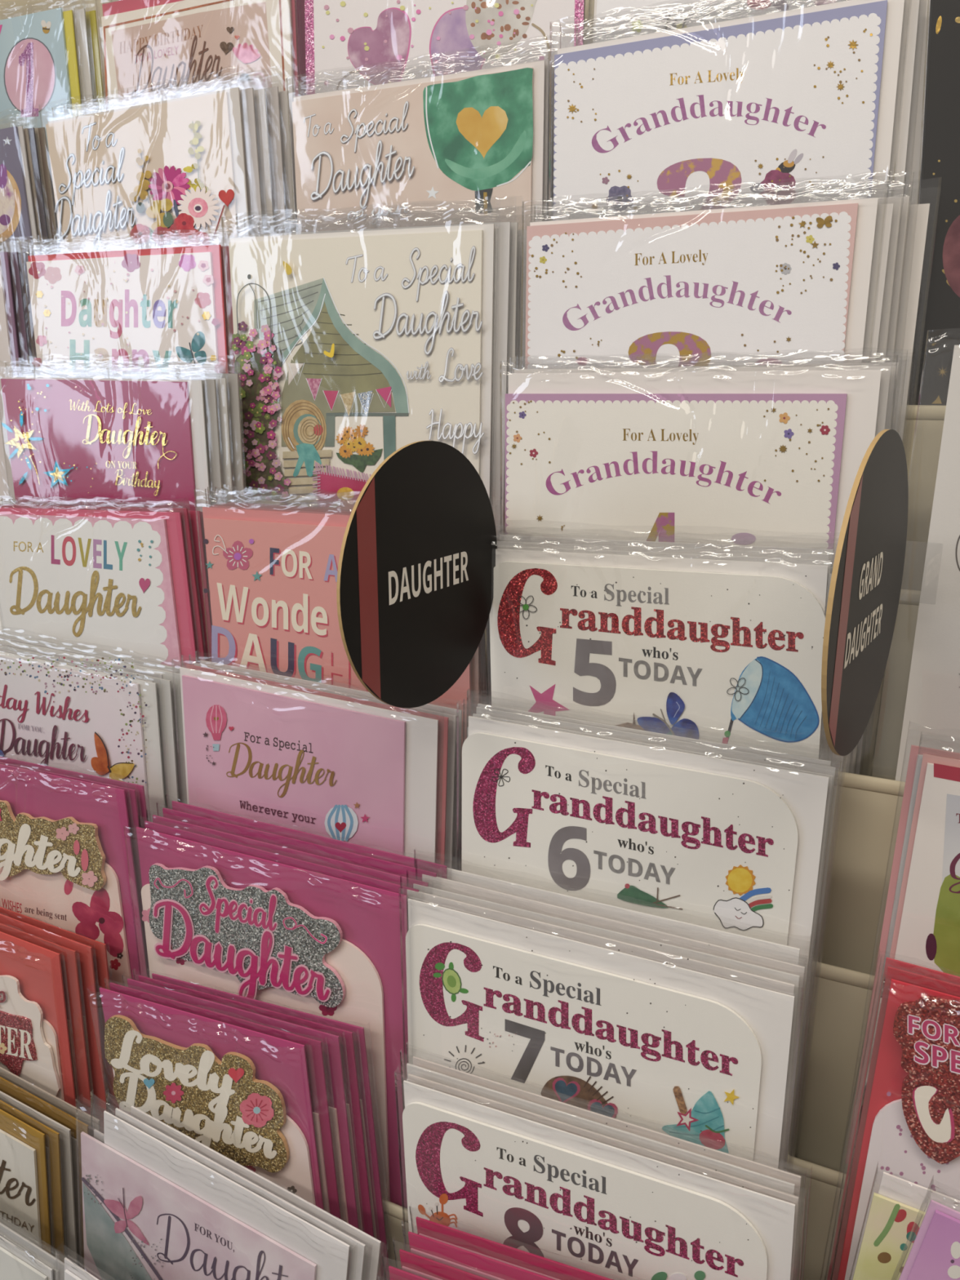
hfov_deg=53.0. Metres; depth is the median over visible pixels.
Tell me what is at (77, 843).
flower
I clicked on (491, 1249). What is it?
greeting card
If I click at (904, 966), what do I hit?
greeting card
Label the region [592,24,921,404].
greeting card
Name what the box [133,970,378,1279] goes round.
greeting card
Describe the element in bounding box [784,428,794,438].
flower
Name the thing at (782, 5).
flower
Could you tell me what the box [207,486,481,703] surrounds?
greeting card
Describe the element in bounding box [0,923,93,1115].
greeting card
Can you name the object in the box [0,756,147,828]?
greeting card
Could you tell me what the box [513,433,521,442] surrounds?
flower
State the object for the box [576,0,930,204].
greeting card
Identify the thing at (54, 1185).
greeting card
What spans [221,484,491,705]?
greeting card
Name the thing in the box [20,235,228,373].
greeting card
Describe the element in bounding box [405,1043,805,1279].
greeting card
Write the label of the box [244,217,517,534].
greeting card
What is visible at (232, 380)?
greeting card
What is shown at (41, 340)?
flower
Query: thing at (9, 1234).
greeting card
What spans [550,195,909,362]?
greeting card
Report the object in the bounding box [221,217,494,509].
greeting card
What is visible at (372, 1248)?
greeting card
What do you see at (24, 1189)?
greeting card
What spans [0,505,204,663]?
greeting card
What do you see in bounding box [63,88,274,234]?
greeting card
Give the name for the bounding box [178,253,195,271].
flower
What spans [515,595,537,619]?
flower
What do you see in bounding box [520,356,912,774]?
greeting card
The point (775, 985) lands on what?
greeting card
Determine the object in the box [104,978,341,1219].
greeting card
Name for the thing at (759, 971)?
greeting card
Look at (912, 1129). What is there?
greeting card
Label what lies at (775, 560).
greeting card
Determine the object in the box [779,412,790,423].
flower
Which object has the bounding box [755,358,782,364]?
flower
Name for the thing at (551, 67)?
greeting card
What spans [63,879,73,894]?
leaf
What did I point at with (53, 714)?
greeting card
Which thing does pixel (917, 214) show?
greeting card
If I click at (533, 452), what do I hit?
flower
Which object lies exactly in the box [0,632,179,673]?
greeting card
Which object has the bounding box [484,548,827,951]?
greeting card
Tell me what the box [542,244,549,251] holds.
flower
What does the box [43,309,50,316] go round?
flower
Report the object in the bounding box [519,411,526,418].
flower
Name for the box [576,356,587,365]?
flower
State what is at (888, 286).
greeting card
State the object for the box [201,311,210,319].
flower
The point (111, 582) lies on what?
greeting card
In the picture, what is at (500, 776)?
flower
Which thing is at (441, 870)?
greeting card
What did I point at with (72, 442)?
greeting card
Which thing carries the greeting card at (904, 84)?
on the rack
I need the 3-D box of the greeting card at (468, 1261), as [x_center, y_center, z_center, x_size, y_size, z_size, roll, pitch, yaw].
[0.052,0.385,0.442,0.198,0.242,0.004,7,17,25]
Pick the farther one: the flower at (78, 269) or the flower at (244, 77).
the flower at (78, 269)
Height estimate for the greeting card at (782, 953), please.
0.232 m
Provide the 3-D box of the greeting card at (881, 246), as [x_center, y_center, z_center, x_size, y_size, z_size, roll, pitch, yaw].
[0.107,-0.108,0.490,0.179,0.224,0.004,8,17,24]
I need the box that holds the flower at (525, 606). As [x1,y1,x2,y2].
[522,604,528,610]
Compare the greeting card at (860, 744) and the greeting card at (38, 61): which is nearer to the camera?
the greeting card at (860, 744)
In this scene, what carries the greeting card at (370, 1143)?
on the rack
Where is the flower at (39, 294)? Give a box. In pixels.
[35,290,43,297]
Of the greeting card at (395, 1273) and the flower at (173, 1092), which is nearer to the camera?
the greeting card at (395, 1273)
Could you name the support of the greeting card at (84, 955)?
on the rack
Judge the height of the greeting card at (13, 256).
0.226 m
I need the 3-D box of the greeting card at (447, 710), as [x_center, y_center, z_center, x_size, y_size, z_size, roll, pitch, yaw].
[-0.088,0.123,0.550,0.180,0.224,0.004,7,17,24]
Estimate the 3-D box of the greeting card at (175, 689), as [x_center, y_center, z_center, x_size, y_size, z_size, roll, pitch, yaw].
[-0.251,0.108,0.620,0.180,0.225,0.004,8,17,24]
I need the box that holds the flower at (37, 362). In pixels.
[31,357,42,367]
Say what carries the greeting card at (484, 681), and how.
on the rack
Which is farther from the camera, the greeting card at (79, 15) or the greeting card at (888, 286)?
the greeting card at (79, 15)
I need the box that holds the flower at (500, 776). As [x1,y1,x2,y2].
[491,768,510,786]
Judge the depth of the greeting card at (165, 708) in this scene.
0.57 m
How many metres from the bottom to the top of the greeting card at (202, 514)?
0.226 m
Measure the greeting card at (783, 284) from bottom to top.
0.222 m
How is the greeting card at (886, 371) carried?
on the rack
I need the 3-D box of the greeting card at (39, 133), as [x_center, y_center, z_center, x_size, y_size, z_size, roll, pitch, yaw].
[-0.391,-0.268,0.733,0.215,0.225,0.004,7,17,24]
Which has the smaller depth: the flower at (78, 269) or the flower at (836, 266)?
the flower at (836, 266)
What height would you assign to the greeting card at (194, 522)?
0.225 m
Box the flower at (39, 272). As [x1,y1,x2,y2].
[28,261,62,284]
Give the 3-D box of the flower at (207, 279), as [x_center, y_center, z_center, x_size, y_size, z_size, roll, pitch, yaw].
[-0.166,-0.220,0.588,0.009,0.006,0.001,8,17,24]
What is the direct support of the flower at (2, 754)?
on the greeting card at (53, 714)
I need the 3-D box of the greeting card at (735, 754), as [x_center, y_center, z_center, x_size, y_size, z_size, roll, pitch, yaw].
[0.073,0.144,0.471,0.183,0.229,0.004,8,17,24]
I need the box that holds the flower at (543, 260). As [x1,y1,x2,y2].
[539,256,546,263]
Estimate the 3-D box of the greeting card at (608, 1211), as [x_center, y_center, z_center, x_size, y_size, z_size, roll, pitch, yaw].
[0.047,0.310,0.445,0.202,0.261,0.007,5,16,25]
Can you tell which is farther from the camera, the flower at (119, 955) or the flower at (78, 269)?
the flower at (78, 269)
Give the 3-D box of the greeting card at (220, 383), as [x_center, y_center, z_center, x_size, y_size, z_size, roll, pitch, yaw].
[-0.231,-0.071,0.635,0.181,0.225,0.004,8,17,24]
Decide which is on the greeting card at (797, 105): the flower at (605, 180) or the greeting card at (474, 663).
the flower at (605, 180)
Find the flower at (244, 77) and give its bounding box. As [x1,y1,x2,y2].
[237,73,250,80]
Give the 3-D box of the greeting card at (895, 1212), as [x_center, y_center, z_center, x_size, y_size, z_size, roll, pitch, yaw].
[0.174,0.311,0.383,0.086,0.228,0.007,7,17,24]
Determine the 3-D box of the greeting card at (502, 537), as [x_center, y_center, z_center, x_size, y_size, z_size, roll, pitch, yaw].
[0.086,0.054,0.482,0.182,0.233,0.004,5,16,25]
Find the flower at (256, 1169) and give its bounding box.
[243,1165,260,1175]
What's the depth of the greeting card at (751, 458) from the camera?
0.46 m
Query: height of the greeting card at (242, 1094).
0.251 m
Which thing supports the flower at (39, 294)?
on the greeting card at (154, 309)
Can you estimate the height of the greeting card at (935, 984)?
0.209 m
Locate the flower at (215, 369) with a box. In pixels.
[213,364,223,373]
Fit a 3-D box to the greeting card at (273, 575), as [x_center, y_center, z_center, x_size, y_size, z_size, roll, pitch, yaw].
[-0.082,0.032,0.542,0.182,0.229,0.007,7,17,25]
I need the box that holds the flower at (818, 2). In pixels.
[813,0,835,5]
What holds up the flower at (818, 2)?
on the greeting card at (613, 20)
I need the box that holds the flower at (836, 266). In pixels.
[832,262,839,270]
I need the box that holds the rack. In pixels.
[0,0,946,1279]
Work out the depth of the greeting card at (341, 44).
0.56 m
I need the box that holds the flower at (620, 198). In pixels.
[606,185,633,213]
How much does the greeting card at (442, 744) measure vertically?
0.225 m
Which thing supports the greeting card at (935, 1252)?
on the rack
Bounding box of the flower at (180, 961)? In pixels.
[176,957,186,964]
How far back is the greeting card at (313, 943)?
0.52 m
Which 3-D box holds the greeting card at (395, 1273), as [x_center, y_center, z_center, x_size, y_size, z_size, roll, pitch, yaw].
[0.044,0.400,0.440,0.198,0.242,0.004,7,17,24]
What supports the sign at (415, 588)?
attached to the rack
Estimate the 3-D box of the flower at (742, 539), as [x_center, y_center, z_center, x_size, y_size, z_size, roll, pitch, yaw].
[0.125,-0.048,0.456,0.012,0.006,0.001,7,17,25]
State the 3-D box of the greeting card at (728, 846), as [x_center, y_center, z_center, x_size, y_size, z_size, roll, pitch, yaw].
[0.068,0.148,0.463,0.180,0.227,0.007,8,17,24]
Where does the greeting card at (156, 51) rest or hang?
on the rack
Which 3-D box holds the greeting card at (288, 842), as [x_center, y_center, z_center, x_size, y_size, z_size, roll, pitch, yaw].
[-0.102,0.215,0.545,0.185,0.233,0.004,7,17,24]
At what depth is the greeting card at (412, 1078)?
0.42 m
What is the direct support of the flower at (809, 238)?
on the greeting card at (783, 284)
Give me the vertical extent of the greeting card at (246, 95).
0.229 m
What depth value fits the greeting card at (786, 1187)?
0.43 m
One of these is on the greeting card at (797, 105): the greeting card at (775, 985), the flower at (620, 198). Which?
the flower at (620, 198)
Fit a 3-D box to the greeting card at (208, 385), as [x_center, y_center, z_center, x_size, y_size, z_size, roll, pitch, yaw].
[-0.236,-0.069,0.633,0.179,0.223,0.004,8,17,24]
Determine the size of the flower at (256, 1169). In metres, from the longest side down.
0.014 x 0.014 x 0.001 m
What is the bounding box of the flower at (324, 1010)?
[319,1004,337,1015]
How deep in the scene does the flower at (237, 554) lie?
0.55 m
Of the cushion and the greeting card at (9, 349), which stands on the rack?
the greeting card at (9, 349)
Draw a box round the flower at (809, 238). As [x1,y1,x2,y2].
[805,235,814,243]
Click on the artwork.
(942, 811)
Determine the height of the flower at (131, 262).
0.011 m
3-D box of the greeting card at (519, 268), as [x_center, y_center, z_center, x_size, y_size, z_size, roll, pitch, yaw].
[-0.053,-0.106,0.580,0.193,0.286,0.004,8,17,24]
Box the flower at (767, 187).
[750,169,795,205]
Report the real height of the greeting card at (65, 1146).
0.243 m
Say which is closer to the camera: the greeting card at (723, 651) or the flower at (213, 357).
the greeting card at (723, 651)
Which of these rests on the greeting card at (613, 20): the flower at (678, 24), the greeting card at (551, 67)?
the flower at (678, 24)
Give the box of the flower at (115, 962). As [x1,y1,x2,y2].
[110,959,120,969]
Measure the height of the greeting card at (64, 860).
0.258 m
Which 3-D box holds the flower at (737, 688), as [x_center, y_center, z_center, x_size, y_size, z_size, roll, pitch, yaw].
[0.118,0.023,0.441,0.010,0.012,0.001,5,16,25]
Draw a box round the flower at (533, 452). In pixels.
[529,448,537,457]
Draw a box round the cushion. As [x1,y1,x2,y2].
[312,462,371,509]
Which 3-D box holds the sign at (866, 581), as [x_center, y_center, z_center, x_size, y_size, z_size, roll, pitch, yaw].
[0.147,-0.018,0.361,0.026,0.120,0.134,10,18,32]
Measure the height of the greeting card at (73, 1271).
0.189 m
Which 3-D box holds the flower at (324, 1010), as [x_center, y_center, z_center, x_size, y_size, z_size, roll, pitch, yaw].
[-0.081,0.196,0.514,0.012,0.012,0.001,7,17,24]
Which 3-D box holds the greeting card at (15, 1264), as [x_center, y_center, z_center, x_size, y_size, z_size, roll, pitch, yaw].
[-0.320,0.392,0.575,0.203,0.190,0.007,7,17,24]
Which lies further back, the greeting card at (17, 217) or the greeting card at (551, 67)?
the greeting card at (17, 217)
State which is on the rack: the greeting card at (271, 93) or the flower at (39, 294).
the greeting card at (271, 93)
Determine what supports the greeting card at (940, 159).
on the rack
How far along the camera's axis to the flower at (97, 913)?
0.58 m
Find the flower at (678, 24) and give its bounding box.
[675,22,686,29]
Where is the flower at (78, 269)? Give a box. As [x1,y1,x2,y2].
[74,265,84,275]
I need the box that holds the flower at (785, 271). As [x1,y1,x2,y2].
[779,262,791,274]
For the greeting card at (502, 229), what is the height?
0.286 m
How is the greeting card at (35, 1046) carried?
on the rack
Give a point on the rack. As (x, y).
(866, 805)
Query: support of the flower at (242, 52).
on the greeting card at (156, 51)
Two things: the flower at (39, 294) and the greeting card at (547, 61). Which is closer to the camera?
the greeting card at (547, 61)
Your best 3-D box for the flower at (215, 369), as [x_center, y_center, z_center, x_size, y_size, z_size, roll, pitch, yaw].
[-0.163,-0.169,0.601,0.008,0.006,0.001,8,17,24]
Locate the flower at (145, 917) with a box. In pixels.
[142,908,150,923]
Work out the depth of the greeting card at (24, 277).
0.67 m
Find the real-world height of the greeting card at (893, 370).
0.228 m
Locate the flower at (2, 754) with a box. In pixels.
[0,750,4,757]
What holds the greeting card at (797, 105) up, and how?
on the rack
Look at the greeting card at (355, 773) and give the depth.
0.52 m
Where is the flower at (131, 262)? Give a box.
[121,253,140,272]
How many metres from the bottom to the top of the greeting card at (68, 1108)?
0.243 m
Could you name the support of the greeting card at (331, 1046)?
on the rack
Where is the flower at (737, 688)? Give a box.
[726,677,748,701]
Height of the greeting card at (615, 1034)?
0.238 m
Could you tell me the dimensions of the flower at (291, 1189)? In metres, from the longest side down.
0.007 x 0.007 x 0.001 m
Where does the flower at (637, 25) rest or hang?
on the greeting card at (613, 20)
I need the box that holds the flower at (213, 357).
[209,355,216,360]
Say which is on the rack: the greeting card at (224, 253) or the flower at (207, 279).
the greeting card at (224, 253)
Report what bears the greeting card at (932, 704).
on the rack
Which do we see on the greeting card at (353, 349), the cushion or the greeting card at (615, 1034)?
the cushion
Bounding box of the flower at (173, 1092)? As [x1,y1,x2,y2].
[163,1082,183,1103]
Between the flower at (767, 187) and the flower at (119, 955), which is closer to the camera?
the flower at (767, 187)
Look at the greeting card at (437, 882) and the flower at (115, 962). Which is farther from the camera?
the flower at (115, 962)
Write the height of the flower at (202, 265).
0.006 m
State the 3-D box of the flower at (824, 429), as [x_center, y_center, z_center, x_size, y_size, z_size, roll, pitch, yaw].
[0.154,-0.093,0.429,0.004,0.004,0.001,7,17,25]
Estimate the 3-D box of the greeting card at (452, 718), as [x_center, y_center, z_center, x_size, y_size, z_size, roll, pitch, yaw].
[-0.092,0.126,0.547,0.182,0.225,0.004,7,17,24]
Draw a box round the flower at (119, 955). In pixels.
[116,952,123,959]
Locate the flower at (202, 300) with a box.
[194,292,211,308]
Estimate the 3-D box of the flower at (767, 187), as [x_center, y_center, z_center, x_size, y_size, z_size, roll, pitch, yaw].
[0.144,-0.221,0.472,0.022,0.017,0.001,6,17,25]
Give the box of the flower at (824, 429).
[819,425,830,435]
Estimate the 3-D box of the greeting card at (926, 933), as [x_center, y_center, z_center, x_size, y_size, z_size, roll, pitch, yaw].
[0.218,0.150,0.390,0.115,0.228,0.007,9,18,24]
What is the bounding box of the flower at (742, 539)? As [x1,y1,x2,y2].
[731,533,755,545]
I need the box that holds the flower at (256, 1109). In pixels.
[240,1093,273,1127]
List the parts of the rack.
panel, tier panel, tier panel, tier panel, tier panel, tier panel, tier panel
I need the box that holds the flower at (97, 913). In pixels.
[71,888,123,956]
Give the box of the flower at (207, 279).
[202,274,213,285]
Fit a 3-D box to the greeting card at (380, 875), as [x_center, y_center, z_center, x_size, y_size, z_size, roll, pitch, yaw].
[-0.107,0.219,0.544,0.185,0.233,0.004,7,17,24]
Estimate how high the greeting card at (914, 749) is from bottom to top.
0.225 m
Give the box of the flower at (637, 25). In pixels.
[631,19,644,32]
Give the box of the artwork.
[925,794,959,976]
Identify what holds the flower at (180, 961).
on the greeting card at (313, 943)
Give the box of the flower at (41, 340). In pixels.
[35,335,47,346]
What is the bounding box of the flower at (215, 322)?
[211,318,218,325]
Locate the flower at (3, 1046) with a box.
[0,1043,7,1053]
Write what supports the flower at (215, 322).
on the greeting card at (154, 309)
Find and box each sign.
[336,440,497,707]
[821,429,908,755]
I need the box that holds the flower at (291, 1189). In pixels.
[287,1186,297,1194]
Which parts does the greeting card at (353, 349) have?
arch frame, louvred door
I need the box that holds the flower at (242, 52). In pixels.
[232,42,260,63]
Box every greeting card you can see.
[0,7,82,253]
[0,125,39,253]
[0,252,21,505]
[0,377,210,511]
[0,502,197,667]
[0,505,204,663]
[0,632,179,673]
[0,639,187,804]
[0,645,178,809]
[0,651,165,822]
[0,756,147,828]
[0,761,150,977]
[0,764,148,986]
[0,906,119,1115]
[0,913,107,1133]
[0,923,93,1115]
[0,931,76,1107]
[0,1066,100,1137]
[0,1076,88,1269]
[0,1090,77,1265]
[0,1099,64,1262]
[0,1109,51,1254]
[0,1222,64,1279]
[0,1234,53,1279]
[1,498,211,662]
[5,364,222,505]
[8,252,31,377]
[10,503,212,625]
[16,360,233,502]
[17,252,38,374]
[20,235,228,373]
[23,127,50,254]
[27,359,244,502]
[28,245,235,373]
[28,252,41,255]
[34,127,60,254]
[39,87,249,253]
[52,88,263,235]
[56,1257,98,1279]
[62,6,94,115]
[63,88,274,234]
[74,8,104,113]
[75,86,286,233]
[76,1101,350,1279]
[85,90,297,232]
[89,987,324,1209]
[90,1092,365,1279]
[96,0,299,232]
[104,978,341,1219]
[106,1091,381,1279]
[122,975,359,1229]
[124,826,408,1208]
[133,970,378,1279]
[138,815,418,895]
[146,809,428,888]
[146,969,390,1279]
[156,803,436,880]
[165,794,447,879]
[173,666,438,862]
[182,656,448,865]
[189,654,456,868]
[195,494,471,871]
[195,654,462,870]
[204,488,479,716]
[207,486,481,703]
[215,486,488,705]
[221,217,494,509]
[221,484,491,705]
[235,213,511,541]
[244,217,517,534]
[257,221,526,368]
[286,60,545,232]
[289,0,585,221]
[292,59,549,221]
[298,64,554,221]
[382,1256,429,1279]
[392,1240,489,1279]
[394,1072,807,1279]
[399,888,806,1172]
[400,875,794,995]
[400,1051,795,1195]
[401,1060,805,1279]
[401,1221,554,1279]
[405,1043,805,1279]
[406,870,799,1170]
[408,1206,613,1279]
[413,849,799,964]
[415,858,815,1170]
[457,702,841,1157]
[462,713,832,1155]
[466,690,835,1156]
[467,703,831,766]
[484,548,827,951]
[488,545,831,759]
[497,541,831,759]
[499,534,833,751]
[500,358,897,773]
[507,357,891,773]
[515,355,897,773]
[520,197,886,368]
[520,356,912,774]
[533,203,893,363]
[543,198,902,362]
[548,0,911,221]
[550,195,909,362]
[560,0,919,197]
[568,203,933,440]
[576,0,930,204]
[586,0,848,44]
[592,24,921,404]
[819,948,959,1279]
[824,956,959,1279]
[830,970,959,1279]
[839,720,959,1168]
[848,1161,959,1279]
[866,732,959,1065]
[871,330,959,782]
[895,1186,959,1279]
[906,0,959,405]
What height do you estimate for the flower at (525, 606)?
0.003 m
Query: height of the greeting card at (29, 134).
0.225 m
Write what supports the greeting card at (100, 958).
on the rack
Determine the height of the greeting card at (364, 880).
0.233 m
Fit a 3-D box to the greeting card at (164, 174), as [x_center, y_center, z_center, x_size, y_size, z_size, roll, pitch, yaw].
[-0.219,-0.247,0.643,0.177,0.228,0.008,6,16,25]
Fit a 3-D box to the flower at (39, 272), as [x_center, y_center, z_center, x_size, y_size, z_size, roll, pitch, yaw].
[-0.290,-0.245,0.642,0.030,0.015,0.001,8,17,24]
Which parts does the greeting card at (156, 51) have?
blush panel, foil frame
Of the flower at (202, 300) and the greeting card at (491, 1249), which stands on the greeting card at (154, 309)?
the flower at (202, 300)
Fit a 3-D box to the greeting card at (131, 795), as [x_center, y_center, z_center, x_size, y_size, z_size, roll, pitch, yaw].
[-0.285,0.191,0.618,0.218,0.257,0.004,6,16,25]
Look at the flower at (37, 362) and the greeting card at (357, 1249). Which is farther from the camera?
the flower at (37, 362)
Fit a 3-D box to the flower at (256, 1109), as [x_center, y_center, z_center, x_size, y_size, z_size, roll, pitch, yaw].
[-0.117,0.247,0.505,0.023,0.022,0.001,3,15,25]
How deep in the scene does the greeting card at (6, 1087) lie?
0.57 m
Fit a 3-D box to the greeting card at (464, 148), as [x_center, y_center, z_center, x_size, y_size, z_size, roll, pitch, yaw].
[-0.039,-0.216,0.563,0.166,0.223,0.008,7,17,24]
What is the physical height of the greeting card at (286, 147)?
0.224 m
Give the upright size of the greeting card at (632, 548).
0.229 m
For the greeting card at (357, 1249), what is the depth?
0.48 m
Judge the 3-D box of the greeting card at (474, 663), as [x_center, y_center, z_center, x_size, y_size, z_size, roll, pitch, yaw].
[-0.077,0.031,0.545,0.181,0.228,0.004,7,17,25]
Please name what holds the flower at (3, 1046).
on the greeting card at (35, 1046)
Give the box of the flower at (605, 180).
[602,177,608,184]
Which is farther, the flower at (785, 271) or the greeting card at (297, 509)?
the greeting card at (297, 509)
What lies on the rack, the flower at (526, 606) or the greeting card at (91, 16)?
the greeting card at (91, 16)
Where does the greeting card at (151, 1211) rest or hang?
on the rack
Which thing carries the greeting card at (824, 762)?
on the rack
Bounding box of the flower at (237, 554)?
[222,540,253,569]
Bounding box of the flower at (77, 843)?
[56,822,97,887]
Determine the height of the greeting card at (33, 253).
0.231 m
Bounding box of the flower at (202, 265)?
[197,260,208,271]
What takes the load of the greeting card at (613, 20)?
on the rack
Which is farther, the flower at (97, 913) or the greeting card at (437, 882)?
the flower at (97, 913)
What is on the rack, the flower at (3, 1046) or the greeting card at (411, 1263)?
the greeting card at (411, 1263)
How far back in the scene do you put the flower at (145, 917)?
0.56 m
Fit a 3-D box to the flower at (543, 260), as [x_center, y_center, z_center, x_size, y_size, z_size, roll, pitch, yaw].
[0.033,-0.196,0.497,0.004,0.004,0.001,7,17,24]
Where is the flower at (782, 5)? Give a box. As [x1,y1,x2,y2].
[746,0,788,10]
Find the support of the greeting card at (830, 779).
on the rack
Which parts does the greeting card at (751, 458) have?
scalloped panel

